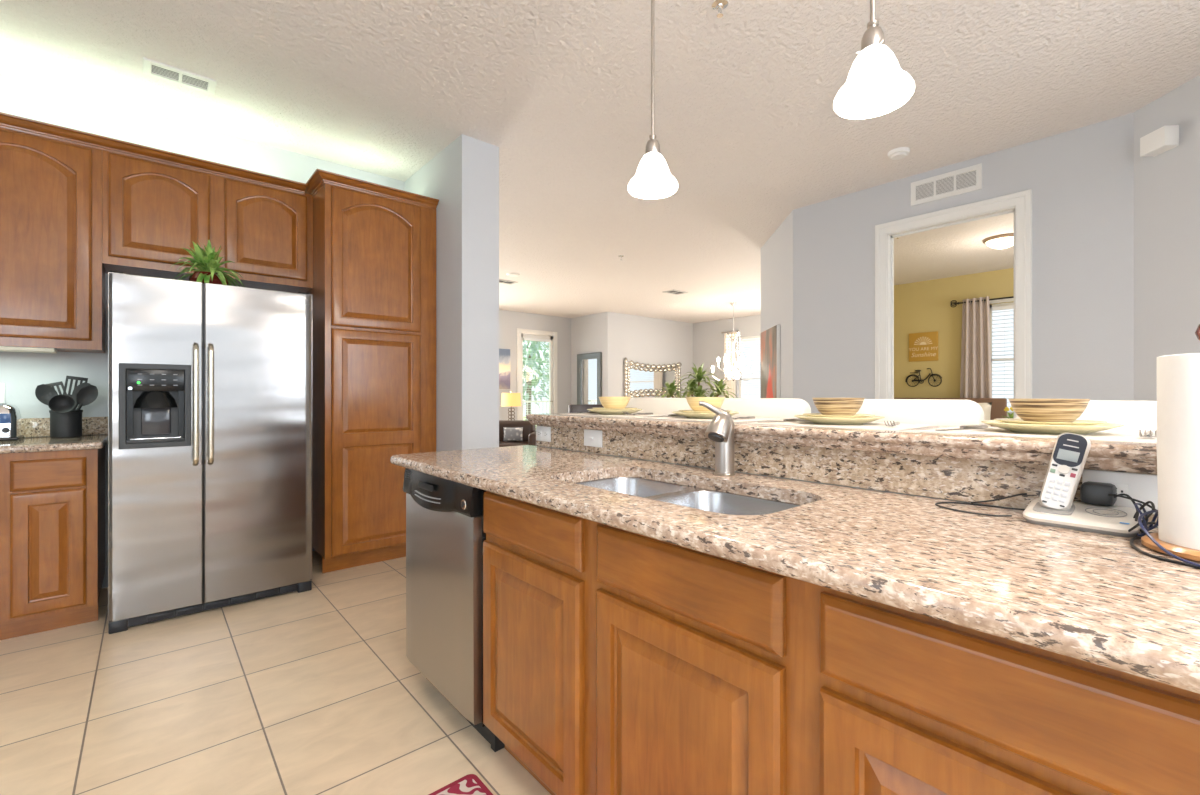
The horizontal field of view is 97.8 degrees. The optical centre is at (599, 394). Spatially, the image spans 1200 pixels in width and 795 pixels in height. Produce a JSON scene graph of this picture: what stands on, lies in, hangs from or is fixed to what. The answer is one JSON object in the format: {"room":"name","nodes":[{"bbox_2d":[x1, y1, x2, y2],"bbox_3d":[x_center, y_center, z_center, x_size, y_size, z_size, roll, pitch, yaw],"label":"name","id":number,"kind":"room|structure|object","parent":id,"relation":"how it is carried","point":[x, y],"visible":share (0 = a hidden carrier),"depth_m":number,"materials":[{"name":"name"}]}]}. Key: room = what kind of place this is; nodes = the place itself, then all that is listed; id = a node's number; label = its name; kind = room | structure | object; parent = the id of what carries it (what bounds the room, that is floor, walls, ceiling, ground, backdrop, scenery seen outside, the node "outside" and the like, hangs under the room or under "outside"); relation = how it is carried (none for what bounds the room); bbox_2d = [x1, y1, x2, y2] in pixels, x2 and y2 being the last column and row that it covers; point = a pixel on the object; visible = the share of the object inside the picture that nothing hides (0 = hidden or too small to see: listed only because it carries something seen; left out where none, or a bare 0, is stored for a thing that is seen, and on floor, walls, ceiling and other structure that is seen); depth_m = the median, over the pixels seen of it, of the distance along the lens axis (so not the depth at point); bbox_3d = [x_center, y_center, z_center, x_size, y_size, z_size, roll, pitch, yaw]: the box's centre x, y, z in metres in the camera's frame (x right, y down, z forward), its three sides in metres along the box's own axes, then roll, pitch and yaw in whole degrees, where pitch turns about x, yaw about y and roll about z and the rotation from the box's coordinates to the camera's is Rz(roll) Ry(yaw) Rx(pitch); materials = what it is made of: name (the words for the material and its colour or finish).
{"room":"kitchen","nodes":[
{"label":"kitchen","id":0,"kind":"room"},
{"bbox_2d":[0,74,403,587],"bbox_3d":[-3.070,-0.295,3.083,3.787,2.890,0.120,0,0,-41],"label":"wall","id":1,"kind":"structure","parent":0,"point":[21,373],"depth_m":3.10,"materials":[{"name":"grey paint"}]},
{"bbox_2d":[0,128,104,352],"bbox_3d":[-3.270,-0.797,2.597,1.171,1.106,0.353,0,0,-41],"label":"upper cabinet","id":2,"kind":"object","parent":1,"relation":"attached to","point":[52,271],"visible":0.99,"depth_m":2.72,"materials":[{"name":"brown wood"}]},
{"bbox_2d":[0,346,56,352],"bbox_3d":[-3.213,-0.233,2.516,0.830,0.022,0.110,0,0,-41],"label":"light","id":3,"kind":"object","parent":2,"relation":"attached to","point":[2,348],"visible":1,"depth_m":2.70,"materials":[{"name":"beige metal"}]},
{"bbox_2d":[0,112,438,209],"bbox_3d":[-2.486,-1.367,3.042,2.938,0.057,0.685,0,0,-41],"label":"crown molding","id":4,"kind":"structure","parent":2,"relation":"attached to","point":[7,121],"depth_m":3.13,"materials":[{"name":"brown wood"}]},
{"bbox_2d":[21,417,107,436],"bbox_3d":[-3.163,0.184,2.910,0.640,0.104,0.020,0,0,-41],"label":"backsplash","id":5,"kind":"structure","parent":1,"relation":"attached to","point":[30,427],"depth_m":2.94,"materials":[{"name":"stone"}]},
{"bbox_2d":[102,150,312,292],"bbox_3d":[-2.435,-1.034,3.320,1.036,0.631,0.353,0,0,-41],"label":"upper cabinet","id":6,"kind":"object","parent":1,"relation":"attached to","point":[151,210],"visible":0.96,"depth_m":3.13,"materials":[{"name":"brown wood"}]},
{"bbox_2d":[0,551,550,794],"bbox_3d":[0.807,1.200,5.259,12.900,0.100,12.500,0,0,-41],"label":"floor","id":7,"kind":"structure","parent":0,"point":[316,691],"depth_m":1.93,"materials":[{"name":"beige tile"}]},
{"bbox_2d":[0,445,104,639],"bbox_3d":[-2.941,0.710,2.644,0.611,0.880,0.653,0,0,-41],"label":"base cabinet","id":8,"kind":"object","parent":7,"relation":"on","point":[52,503],"visible":0.96,"depth_m":2.50,"materials":[{"name":"brown wood"}]},
{"bbox_2d":[0,434,107,453],"bbox_3d":[-2.942,0.253,2.655,0.642,0.034,0.695,0,0,-41],"label":"countertop","id":9,"kind":"structure","parent":8,"relation":"on","point":[45,443],"depth_m":2.56,"materials":[{"name":"stone"}]},
{"bbox_2d":[0,403,23,440],"bbox_3d":[-3.161,0.141,2.632,0.336,0.189,0.190,0,0,-41],"label":"toaster","id":10,"kind":"object","parent":9,"relation":"on","point":[10,416],"visible":1,"depth_m":2.66,"materials":[{"name":"silver metal"}]},
{"bbox_2d":[49,410,82,437],"bbox_3d":[-2.960,0.161,2.901,0.132,0.150,0.132,0,0,-41],"label":"utensil crock","id":11,"kind":"object","parent":9,"relation":"on","point":[68,424],"visible":0.81,"depth_m":2.86,"materials":[{"name":"black ceramic"}]},
{"bbox_2d":[35,384,57,404],"bbox_3d":[-3.012,0.083,2.889,0.146,0.282,0.022,0,0,-45],"label":"spoon","id":12,"kind":"object","parent":11,"relation":"in","point":[42,391],"visible":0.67,"depth_m":2.86,"materials":[{"name":"black plastic"}]},
{"bbox_2d":[48,394,75,412],"bbox_3d":[-2.912,0.111,2.835,0.105,0.224,0.102,0,0,-41],"label":"ladle","id":13,"kind":"object","parent":11,"relation":"in","point":[61,403],"visible":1,"depth_m":2.83,"materials":[{"name":"black plastic"}]},
{"bbox_2d":[76,385,97,409],"bbox_3d":[-2.896,0.084,2.911,0.151,0.280,0.023,0,0,-39],"label":"spoon","id":14,"kind":"object","parent":11,"relation":"in","point":[86,395],"visible":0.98,"depth_m":2.93,"materials":[{"name":"black plastic"}]},
{"bbox_2d":[108,271,311,633],"bbox_3d":[-2.243,0.278,3.043,0.872,1.745,0.862,0,0,-41],"label":"refrigerator","id":15,"kind":"object","parent":7,"relation":"on","point":[210,385],"visible":1,"depth_m":2.70,"materials":[{"name":"grey metal"}]},
{"bbox_2d":[172,239,244,286],"bbox_3d":[-2.152,-0.652,2.897,0.353,0.437,0.427,0,0,-14],"label":"potted plant","id":16,"kind":"object","parent":15,"relation":"on","point":[207,264],"visible":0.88,"depth_m":2.83,"materials":[{"name":"green plant"}]},
{"bbox_2d":[306,183,435,572],"bbox_3d":[-1.663,-0.100,3.781,0.733,2.500,0.653,0,0,-41],"label":"pantry cabinet","id":17,"kind":"object","parent":7,"relation":"on","point":[373,293],"visible":0.96,"depth_m":3.49,"materials":[{"name":"brown wood"}]},
{"bbox_2d":[403,468,504,751],"bbox_3d":[-0.384,0.714,2.023,0.598,0.872,0.582,0,0,-41],"label":"dishwasher","id":18,"kind":"object","parent":7,"relation":"on","point":[445,535],"visible":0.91,"depth_m":1.76,"materials":[{"name":"silver metal"}]},
{"bbox_2d":[429,774,492,794],"bbox_3d":[-0.228,1.145,1.059,0.456,0.008,1.004,0,0,-41],"label":"kitchen rug","id":19,"kind":"object","parent":7,"relation":"on","point":[470,784],"visible":1,"depth_m":1.52,"materials":[{"name":"red fabric"}]},
{"bbox_2d":[499,420,540,446],"bbox_3d":[-1.368,0.780,8.024,0.880,0.740,0.760,0,0,1],"label":"armchair","id":20,"kind":"object","parent":7,"relation":"on","point":[529,430],"visible":0.19,"depth_m":8.18,"materials":[{"name":"brown leather"}]},
{"bbox_2d":[483,477,804,794],"bbox_3d":[0.184,0.710,1.424,0.563,0.880,1.063,0,0,-41],"label":"base cabinet","id":21,"kind":"object","parent":7,"relation":"on","point":[616,661],"visible":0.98,"depth_m":1.12,"materials":[{"name":"brown wood"}]},
{"bbox_2d":[390,445,1199,693],"bbox_3d":[0.280,0.253,1.256,0.653,0.034,2.635,0,0,-41],"label":"countertop","id":22,"kind":"structure","parent":21,"relation":"on","point":[1091,597],"depth_m":0.79,"materials":[{"name":"stone"}]},
{"bbox_2d":[576,477,799,514],"bbox_3d":[0.185,0.360,1.365,0.386,0.180,0.736,0,0,-41],"label":"sink","id":23,"kind":"object","parent":22,"relation":"in","point":[701,498],"visible":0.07,"depth_m":1.46,"materials":[{"name":"grey metal"}]},
{"bbox_2d":[699,401,734,475],"bbox_3d":[0.348,0.127,1.523,0.103,0.217,0.092,0,0,-4],"label":"faucet","id":24,"kind":"object","parent":22,"relation":"on","point":[720,430],"visible":1,"depth_m":1.51,"materials":[{"name":"silver metal"}]},
{"bbox_2d":[935,502,1024,516],"bbox_3d":[0.762,0.230,1.062,0.083,0.013,0.149,0,0,-30],"label":"cable","id":25,"kind":"object","parent":22,"relation":"on","point":[937,503],"visible":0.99,"depth_m":1.06,"materials":[{"name":"black plastic"}]},
{"bbox_2d":[1023,498,1140,536],"bbox_3d":[0.869,0.216,0.945,0.118,0.040,0.153,0,0,-41],"label":"dock","id":26,"kind":"object","parent":22,"relation":"on","point":[1109,520],"visible":0.88,"depth_m":0.92,"materials":[{"name":"grey plastic"}]},
{"bbox_2d":[1039,433,1090,509],"bbox_3d":[0.860,0.144,0.968,0.084,0.146,0.050,0,0,-10],"label":"handset","id":27,"kind":"object","parent":26,"relation":"on","point":[1070,452],"visible":1,"depth_m":0.96,"materials":[{"name":"white plastic"}]},
{"bbox_2d":[1130,522,1199,568],"bbox_3d":[0.873,0.226,0.822,0.063,0.020,0.262,0,0,40],"label":"cable","id":28,"kind":"object","parent":22,"relation":"on","point":[1132,540],"visible":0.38,"depth_m":0.76,"materials":[{"name":"black plastic"}]},
{"bbox_2d":[1138,510,1199,566],"bbox_3d":[0.859,0.211,0.800,0.061,0.049,0.256,0,0,33],"label":"cable","id":29,"kind":"object","parent":22,"relation":"on","point":[1151,526],"visible":0.56,"depth_m":0.78,"materials":[{"name":"blue plastic"}]},
{"bbox_2d":[1141,324,1199,562],"bbox_3d":[0.904,0.062,0.766,0.156,0.347,0.156,0,0,-41],"label":"paper towel holder","id":30,"kind":"object","parent":22,"relation":"on","point":[1186,553],"visible":0.66,"depth_m":0.77,"materials":[{"name":"brown wood"}]},
{"bbox_2d":[1157,353,1199,549],"bbox_3d":[0.904,0.081,0.766,0.123,0.280,0.122,0,0,-41],"label":"paper towel roll","id":31,"kind":"object","parent":30,"relation":"on","point":[1178,375],"visible":1,"depth_m":0.76,"materials":[{"name":"white paper"}]},
{"bbox_2d":[626,398,691,413],"bbox_3d":[0.203,0.583,2.370,0.317,1.135,0.470,0,0,-41],"label":"bar stool","id":32,"kind":"object","parent":7,"relation":"on","point":[649,405],"visible":0.1,"depth_m":2.42,"materials":[{"name":"white leather"}]},
{"bbox_2d":[654,363,737,397],"bbox_3d":[1.495,0.323,8.291,1.409,1.653,0.938,0,0,18],"label":"floor plant","id":33,"kind":"object","parent":7,"relation":"on","point":[699,375],"visible":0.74,"depth_m":8.21,"materials":[{"name":"green plant"}]},
{"bbox_2d":[721,398,810,418],"bbox_3d":[0.514,0.583,2.010,0.317,1.135,0.470,0,0,-41],"label":"bar stool","id":34,"kind":"object","parent":7,"relation":"on","point":[780,408],"visible":0.1,"depth_m":2.00,"materials":[{"name":"white leather"}]},
{"bbox_2d":[856,399,983,425],"bbox_3d":[0.860,0.583,1.610,0.317,1.135,0.470,0,0,-41],"label":"bar stool","id":35,"kind":"object","parent":7,"relation":"on","point":[948,412],"visible":0.12,"depth_m":1.59,"materials":[{"name":"white leather"}]},
{"bbox_2d":[894,398,1006,426],"bbox_3d":[4.361,0.560,7.035,1.800,1.020,1.440,0,0,-41],"label":"bed","id":36,"kind":"object","parent":7,"relation":"on","point":[998,405],"visible":0.06,"depth_m":7.12,"materials":[{"name":"brown fabric"}]},
{"bbox_2d":[805,582,1199,794],"bbox_3d":[0.836,0.710,0.670,0.563,0.880,0.932,0,0,-41],"label":"base cabinet","id":37,"kind":"object","parent":7,"relation":"on","point":[898,701],"visible":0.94,"depth_m":0.67,"materials":[{"name":"brown wood"}]},
{"bbox_2d":[1017,400,1156,432],"bbox_3d":[1.220,0.583,1.194,0.317,1.135,0.470,0,0,-41],"label":"bar stool","id":38,"kind":"object","parent":7,"relation":"on","point":[1135,416],"visible":0.02,"depth_m":1.27,"materials":[{"name":"white leather"}]},
{"bbox_3d":[-1.733,0.890,10.200,0.500,0.520,0.500,0,0,-41],"label":"end table","id":39,"kind":"object","parent":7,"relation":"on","visible":0},
{"bbox_2d":[501,391,520,419],"bbox_3d":[-1.733,0.277,10.200,0.390,0.704,0.390,0,0,-41],"label":"table lamp","id":40,"kind":"object","parent":39,"relation":"on","point":[508,399],"visible":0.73,"depth_m":10.05,"materials":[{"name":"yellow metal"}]},
{"bbox_2d":[404,134,498,451],"bbox_3d":[-2.845,-0.295,5.932,0.281,2.890,6.204,0,0,-41],"label":"wall","id":41,"kind":"structure","parent":0,"point":[464,176],"depth_m":3.60,"materials":[{"name":"grey paint"}]},
{"bbox_2d":[499,310,570,419],"bbox_3d":[-2.706,-0.295,10.231,5.552,2.890,0.120,0,0,-41],"label":"wall","id":42,"kind":"structure","parent":0,"point":[509,321],"depth_m":11.34,"materials":[{"name":"grey paint"}]},
{"bbox_2d":[499,348,509,388],"bbox_3d":[-2.121,-0.525,10.634,0.678,0.838,0.034,0,0,-41],"label":"painting","id":43,"kind":"object","parent":42,"relation":"attached to","point":[504,354],"visible":0.44,"depth_m":10.75,"materials":[{"name":"fabric"}]},
{"bbox_2d":[517,328,556,419],"bbox_3d":[-1.370,-0.120,11.341,1.040,2.540,0.109,0,0,-41],"label":"door","id":44,"kind":"structure","parent":42,"relation":"in","point":[526,333],"depth_m":11.44,"materials":[{"name":"white paint"}]},
{"bbox_2d":[523,338,550,425],"bbox_3d":[-1.362,-0.152,11.331,0.700,2.105,0.060,0,0,-41],"label":"window blind","id":45,"kind":"object","parent":42,"relation":"attached to","point":[526,339],"visible":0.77,"depth_m":11.30,"materials":[{"name":"white"}]},
{"bbox_2d":[571,312,611,403],"bbox_3d":[-0.204,-0.295,11.489,0.120,2.890,1.250,0,0,-41],"label":"wall","id":46,"kind":"structure","parent":0,"point":[592,333],"depth_m":11.32,"materials":[{"name":"grey paint"}]},
{"bbox_2d":[577,352,601,403],"bbox_3d":[-0.241,-0.150,11.398,0.054,1.500,0.800,0,0,-41],"label":"framed mirror","id":47,"kind":"object","parent":46,"relation":"attached to","point":[589,365],"visible":0.62,"depth_m":11.40,"materials":[{"name":"grey metal"}]},
{"bbox_2d":[0,0,1199,322],"bbox_3d":[0.807,-1.790,5.259,12.900,0.100,12.500,0,0,-41],"label":"ceiling","id":48,"kind":"structure","parent":0,"point":[749,131],"depth_m":2.97,"materials":[{"name":"white paint"}]},
{"bbox_2d":[143,57,216,94],"bbox_3d":[-2.295,-1.735,2.861,0.310,0.010,0.170,0,0,-41],"label":"ceiling vent","id":49,"kind":"object","parent":48,"relation":"in","point":[152,68],"visible":1,"depth_m":2.85,"materials":[{"name":"white metal"}]},
{"bbox_2d":[628,0,677,198],"bbox_3d":[0.185,-1.228,1.832,0.176,1.025,0.176,0,0,-41],"label":"pendant lamp","id":50,"kind":"object","parent":48,"relation":"hanging from","point":[652,179],"visible":1,"depth_m":1.83,"materials":[{"name":"white glass"}]},
{"bbox_2d":[645,134,659,153],"bbox_3d":[0.185,-0.873,1.832,0.052,0.072,0.052,0,0,-41],"label":"socket","id":51,"kind":"object","parent":50,"relation":"attached to","point":[652,146],"depth_m":1.81,"materials":[{"name":"silver metal"}]},
{"bbox_2d":[711,302,755,380],"bbox_3d":[2.537,-0.995,9.940,0.688,1.490,0.688,0,0,34],"label":"chandelier","id":52,"kind":"object","parent":48,"relation":"hanging from","point":[733,335],"visible":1,"depth_m":9.90,"materials":[{"name":"white glass"}]},
{"bbox_2d":[833,0,914,118],"bbox_3d":[0.666,-1.228,1.276,0.176,1.025,0.176,0,0,-41],"label":"pendant lamp","id":53,"kind":"object","parent":48,"relation":"hanging from","point":[876,85],"visible":1,"depth_m":1.26,"materials":[{"name":"white glass"}]},
{"bbox_2d":[861,20,884,50],"bbox_3d":[0.666,-0.873,1.276,0.052,0.072,0.052,0,0,-41],"label":"socket","id":54,"kind":"object","parent":53,"relation":"attached to","point":[873,37],"depth_m":1.26,"materials":[{"name":"silver metal"}]},
{"bbox_2d":[983,233,1013,249],"bbox_3d":[4.478,-1.673,5.814,0.360,0.134,0.360,0,0,-41],"label":"flush ceiling light","id":55,"kind":"object","parent":48,"relation":"attached to","point":[1002,241],"visible":0.86,"depth_m":5.74,"materials":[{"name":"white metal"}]},
{"bbox_2d":[612,312,692,397],"bbox_3d":[1.225,-0.295,11.978,2.680,2.890,0.120,0,0,-41],"label":"wall","id":56,"kind":"structure","parent":0,"point":[646,340],"depth_m":11.78,"materials":[{"name":"grey paint"}]},
{"bbox_2d":[624,357,681,397],"bbox_3d":[1.222,-0.320,11.859,1.926,0.974,0.065,0,0,-41],"label":"ornate mirror","id":57,"kind":"object","parent":56,"relation":"attached to","point":[642,380],"visible":0.84,"depth_m":11.74,"materials":[{"name":"silver metal"}]},
{"bbox_2d":[693,315,760,397],"bbox_3d":[3.834,-0.295,11.100,0.120,2.890,4.860,0,0,-41],"label":"wall","id":58,"kind":"structure","parent":0,"point":[708,339],"depth_m":12.28,"materials":[{"name":"grey paint"}]},
{"bbox_2d":[739,335,759,397],"bbox_3d":[3.693,-0.350,11.309,0.040,1.900,1.580,0,0,-41],"label":"window","id":59,"kind":"structure","parent":58,"relation":"in","point":[758,336],"depth_m":11.87,"materials":[{"name":"white paint"}]},
{"bbox_2d":[740,338,759,397],"bbox_3d":[3.648,-0.350,11.270,0.060,1.760,1.440,0,0,-41],"label":"window blind","id":60,"kind":"object","parent":59,"relation":"attached to","point":[756,339],"visible":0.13,"depth_m":11.64,"materials":[{"name":"white"}]},
{"bbox_3d":[2.976,-1.425,11.932,0.091,0.044,0.464,0,0,-41],"label":"curtain rod","id":61,"kind":"object","parent":58,"relation":"attached to","visible":0},
{"bbox_2d":[724,333,734,397],"bbox_3d":[2.956,-0.150,11.914,0.042,2.500,0.300,0,0,-41],"label":"sheer curtain","id":62,"kind":"object","parent":61,"relation":"hanging from","point":[731,383],"visible":0.31,"depth_m":11.91,"materials":[{"name":"white fabric"}]},
{"bbox_2d":[761,210,792,397],"bbox_3d":[1.926,-0.295,5.574,0.120,2.890,1.301,0,0,4],"label":"wall","id":63,"kind":"structure","parent":0,"point":[777,252],"depth_m":5.32,"materials":[{"name":"grey paint"}]},
{"bbox_2d":[760,324,779,397],"bbox_3d":[1.856,-0.333,5.721,0.039,0.773,0.708,0,0,4],"label":"painting","id":64,"kind":"object","parent":63,"relation":"attached to","point":[769,338],"visible":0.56,"depth_m":5.61,"materials":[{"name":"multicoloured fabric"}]},
{"bbox_2d":[541,446,1157,527],"bbox_3d":[0.609,0.644,1.498,0.118,1.012,2.570,0,0,-41],"label":"wall","id":65,"kind":"structure","parent":0,"point":[541,446],"depth_m":1.44,"materials":[{"name":"grey paint"}]},
{"bbox_2d":[526,412,1156,472],"bbox_3d":[0.669,0.114,1.577,0.455,0.048,2.610,0,0,-41],"label":"countertop","id":66,"kind":"structure","parent":65,"relation":"on","point":[1109,455],"depth_m":1.23,"materials":[{"name":"stone"}]},
{"bbox_2d":[560,413,669,416],"bbox_3d":[0.072,0.088,2.310,0.330,0.003,0.430,0,0,-41],"label":"placemat","id":67,"kind":"object","parent":66,"relation":"on","point":[581,414],"visible":0.52,"depth_m":2.17,"materials":[{"name":"beige fabric"}]},
{"bbox_2d":[587,409,642,414],"bbox_3d":[0.065,0.075,2.303,0.247,0.023,0.247,0,0,-41],"label":"dinner plate","id":68,"kind":"object","parent":67,"relation":"on","point":[603,412],"visible":0.82,"depth_m":2.22,"materials":[{"name":"beige ceramic"}]},
{"bbox_2d":[593,407,635,409],"bbox_3d":[0.065,0.067,2.303,0.197,0.016,0.197,0,0,-41],"label":"salad plate","id":69,"kind":"object","parent":68,"relation":"on","point":[598,408],"visible":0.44,"depth_m":2.23,"materials":[{"name":"beige ceramic"}]},
{"bbox_2d":[599,397,630,407],"bbox_3d":[0.065,0.038,2.303,0.143,0.058,0.143,0,0,-41],"label":"bowl","id":70,"kind":"object","parent":69,"relation":"on","point":[607,402],"visible":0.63,"depth_m":2.25,"materials":[{"name":"yellow ceramic"}]},
{"bbox_2d":[635,416,782,421],"bbox_3d":[0.396,0.088,1.935,0.330,0.003,0.430,0,0,-41],"label":"placemat","id":71,"kind":"object","parent":66,"relation":"on","point":[675,417],"visible":0.48,"depth_m":1.83,"materials":[{"name":"beige fabric"}]},
{"bbox_2d":[672,411,739,418],"bbox_3d":[0.388,0.075,1.929,0.247,0.023,0.247,0,0,-41],"label":"dinner plate","id":72,"kind":"object","parent":71,"relation":"on","point":[688,415],"visible":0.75,"depth_m":1.85,"materials":[{"name":"beige ceramic"}]},
{"bbox_2d":[678,410,731,412],"bbox_3d":[0.388,0.067,1.929,0.197,0.016,0.197,0,0,-41],"label":"salad plate","id":73,"kind":"object","parent":72,"relation":"on","point":[685,411],"visible":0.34,"depth_m":1.86,"materials":[{"name":"beige ceramic"}]},
{"bbox_2d":[686,397,724,410],"bbox_3d":[0.388,0.038,1.929,0.143,0.058,0.143,0,0,-41],"label":"bowl","id":74,"kind":"object","parent":73,"relation":"on","point":[693,402],"visible":0.56,"depth_m":1.88,"materials":[{"name":"yellow ceramic"}]},
{"bbox_2d":[747,420,938,430],"bbox_3d":[0.716,0.088,1.564,0.330,0.003,0.430,0,0,-41],"label":"placemat","id":75,"kind":"object","parent":66,"relation":"on","point":[870,425],"visible":0.75,"depth_m":1.47,"materials":[{"name":"beige fabric"}]},
{"bbox_2d":[794,415,884,424],"bbox_3d":[0.709,0.075,1.558,0.247,0.023,0.247,0,0,-41],"label":"dinner plate","id":76,"kind":"object","parent":75,"relation":"on","point":[817,420],"visible":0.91,"depth_m":1.48,"materials":[{"name":"beige ceramic"}]},
{"bbox_2d":[803,413,874,417],"bbox_3d":[0.709,0.067,1.558,0.197,0.016,0.197,0,0,-41],"label":"salad plate","id":77,"kind":"object","parent":76,"relation":"on","point":[806,414],"visible":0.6,"depth_m":1.49,"materials":[{"name":"beige ceramic"}]},
{"bbox_2d":[812,398,864,415],"bbox_3d":[0.709,0.038,1.558,0.143,0.058,0.143,0,0,-41],"label":"bowl","id":78,"kind":"object","parent":77,"relation":"on","point":[825,406],"visible":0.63,"depth_m":1.51,"materials":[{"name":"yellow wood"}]},
{"bbox_2d":[920,426,1156,442],"bbox_3d":[1.030,0.088,1.201,0.330,0.003,0.430,0,0,-41],"label":"placemat","id":79,"kind":"object","parent":66,"relation":"on","point":[1117,436],"visible":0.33,"depth_m":1.14,"materials":[{"name":"beige fabric"}]},
{"bbox_2d":[981,420,1123,434],"bbox_3d":[1.023,0.075,1.195,0.247,0.023,0.247,0,0,-41],"label":"dinner plate","id":80,"kind":"object","parent":79,"relation":"on","point":[1021,428],"visible":0.8,"depth_m":1.12,"materials":[{"name":"beige ceramic"}]},
{"bbox_2d":[994,418,1106,425],"bbox_3d":[1.023,0.067,1.195,0.197,0.016,0.197,0,0,-41],"label":"salad plate","id":81,"kind":"object","parent":80,"relation":"on","point":[1006,420],"visible":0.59,"depth_m":1.15,"materials":[{"name":"beige ceramic"}]},
{"bbox_2d":[1008,399,1089,421],"bbox_3d":[1.023,0.038,1.195,0.143,0.058,0.143,0,0,-41],"label":"bowl","id":82,"kind":"object","parent":81,"relation":"on","point":[1035,410],"visible":0.8,"depth_m":1.15,"materials":[{"name":"yellow ceramic"}]},
{"bbox_2d":[537,425,1157,526],"bbox_3d":[0.556,0.187,1.452,0.021,0.098,2.570,0,0,-41],"label":"backsplash","id":83,"kind":"structure","parent":65,"relation":"attached to","point":[959,479],"depth_m":1.33,"materials":[{"name":"stone"}]},
{"bbox_2d":[584,429,601,447],"bbox_3d":[-0.032,0.176,2.104,0.016,0.068,0.112,0,0,-41],"label":"switch plate","id":84,"kind":"object","parent":83,"relation":"attached to","point":[593,438],"visible":1,"depth_m":2.10,"materials":[{"name":"white plastic"}]},
{"bbox_2d":[1082,469,1157,513],"bbox_3d":[0.980,0.178,0.940,0.008,0.070,0.168,0,0,-41],"label":"outlet plate","id":85,"kind":"object","parent":83,"relation":"attached to","point":[1142,487],"visible":0.37,"depth_m":0.95,"materials":[{"name":"white plastic"}]},
{"bbox_2d":[1080,481,1116,505],"bbox_3d":[0.921,0.183,0.967,0.046,0.038,0.046,0,0,-41],"label":"power adapter","id":86,"kind":"object","parent":85,"relation":"attached to","point":[1096,493],"visible":0.98,"depth_m":0.95,"materials":[{"name":"black plastic"}]},
{"bbox_2d":[1105,482,1128,499],"bbox_3d":[0.954,0.178,0.966,0.003,0.028,0.032,0,0,-41],"label":"socket","id":87,"kind":"object","parent":85,"relation":"attached to","point":[1122,487],"depth_m":0.96,"materials":[{"name":"white plastic"}]},
{"bbox_2d":[894,268,1013,397],"bbox_3d":[6.154,-0.295,6.735,0.120,2.890,4.540,0,0,-41],"label":"wall","id":88,"kind":"structure","parent":0,"point":[922,306],"depth_m":7.87,"materials":[{"name":"yellow paint"}]},
{"bbox_2d":[909,331,937,361],"bbox_3d":[4.953,-0.730,8.012,0.023,0.440,0.400,0,0,-41],"label":"wall sign","id":89,"kind":"object","parent":88,"relation":"attached to","point":[923,346],"visible":1,"depth_m":8.00,"materials":[{"name":"brown"}]},
{"bbox_2d":[951,296,1013,306],"bbox_3d":[5.688,-1.325,7.092,0.118,0.104,1.591,0,0,-41],"label":"curtain rod","id":90,"kind":"object","parent":88,"relation":"attached to","point":[956,302],"visible":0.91,"depth_m":7.42,"materials":[{"name":"black metal"}]},
{"bbox_2d":[960,296,991,397],"bbox_3d":[5.339,-0.150,7.431,0.067,2.440,0.420,0,0,-41],"label":"curtain","id":91,"kind":"object","parent":90,"relation":"hanging from","point":[976,382],"visible":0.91,"depth_m":7.43,"materials":[{"name":"beige fabric"}]},
{"bbox_2d":[989,298,1013,417],"bbox_3d":[5.844,-0.485,7.055,0.150,1.710,1.190,0,0,-41],"label":"window","id":92,"kind":"structure","parent":88,"relation":"attached to","point":[1010,300],"depth_m":7.40,"materials":[{"name":"white paint"}]},
{"bbox_2d":[991,305,1013,412],"bbox_3d":[5.840,-0.490,7.052,0.060,1.480,0.910,0,0,-41],"label":"window blind","id":93,"kind":"object","parent":88,"relation":"attached to","point":[1009,307],"visible":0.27,"depth_m":7.29,"materials":[{"name":"white"}]},
{"bbox_2d":[793,112,1133,412],"bbox_3d":[2.601,-0.295,4.117,0.120,2.890,2.253,0,0,-41],"label":"wall","id":94,"kind":"structure","parent":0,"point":[1081,180],"depth_m":3.54,"materials":[{"name":"grey paint"}]},
{"bbox_2d":[911,163,981,205],"bbox_3d":[2.628,-1.592,3.986,0.010,0.185,0.470,0,0,-41],"label":"return grille","id":95,"kind":"object","parent":94,"relation":"attached to","point":[968,179],"visible":1,"depth_m":3.97,"materials":[{"name":"white metal"}]},
{"bbox_2d":[875,189,1031,417],"bbox_3d":[2.675,-0.129,4.014,0.142,2.558,1.021,0,0,-41],"label":"door frame","id":96,"kind":"structure","parent":94,"relation":"attached to","point":[1019,203],"depth_m":3.90,"materials":[{"name":"white paint"}]},
{"bbox_2d":[1134,75,1199,400],"bbox_3d":[3.278,-0.295,2.199,0.120,2.890,2.051,0,0,4],"label":"wall","id":97,"kind":"structure","parent":0,"point":[1166,184],"depth_m":3.04,"materials":[{"name":"grey paint"}]},
{"bbox_2d":[1140,125,1178,156],"bbox_3d":[3.237,-1.466,3.027,0.080,0.118,0.148,0,0,4],"label":"door chime","id":98,"kind":"object","parent":97,"relation":"attached to","point":[1163,139],"visible":1,"depth_m":3.00,"materials":[{"name":"white plastic"}]},
{"label":"outside","id":99,"kind":"structure","parent":0,"visible":0},
{"bbox_3d":[-2.974,1.350,21.024,21.000,0.200,16.300,0,0,-41],"label":"lawn","id":100,"kind":"structure","parent":99,"visible":0},
{"bbox_2d":[523,340,548,419],"bbox_3d":[-2.697,-1.057,19.617,3.307,4.619,3.219,0,0,12],"label":"tree","id":101,"kind":"object","parent":100,"relation":"on","point":[537,347],"visible":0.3,"depth_m":19.21,"materials":[{"name":"green plant"}]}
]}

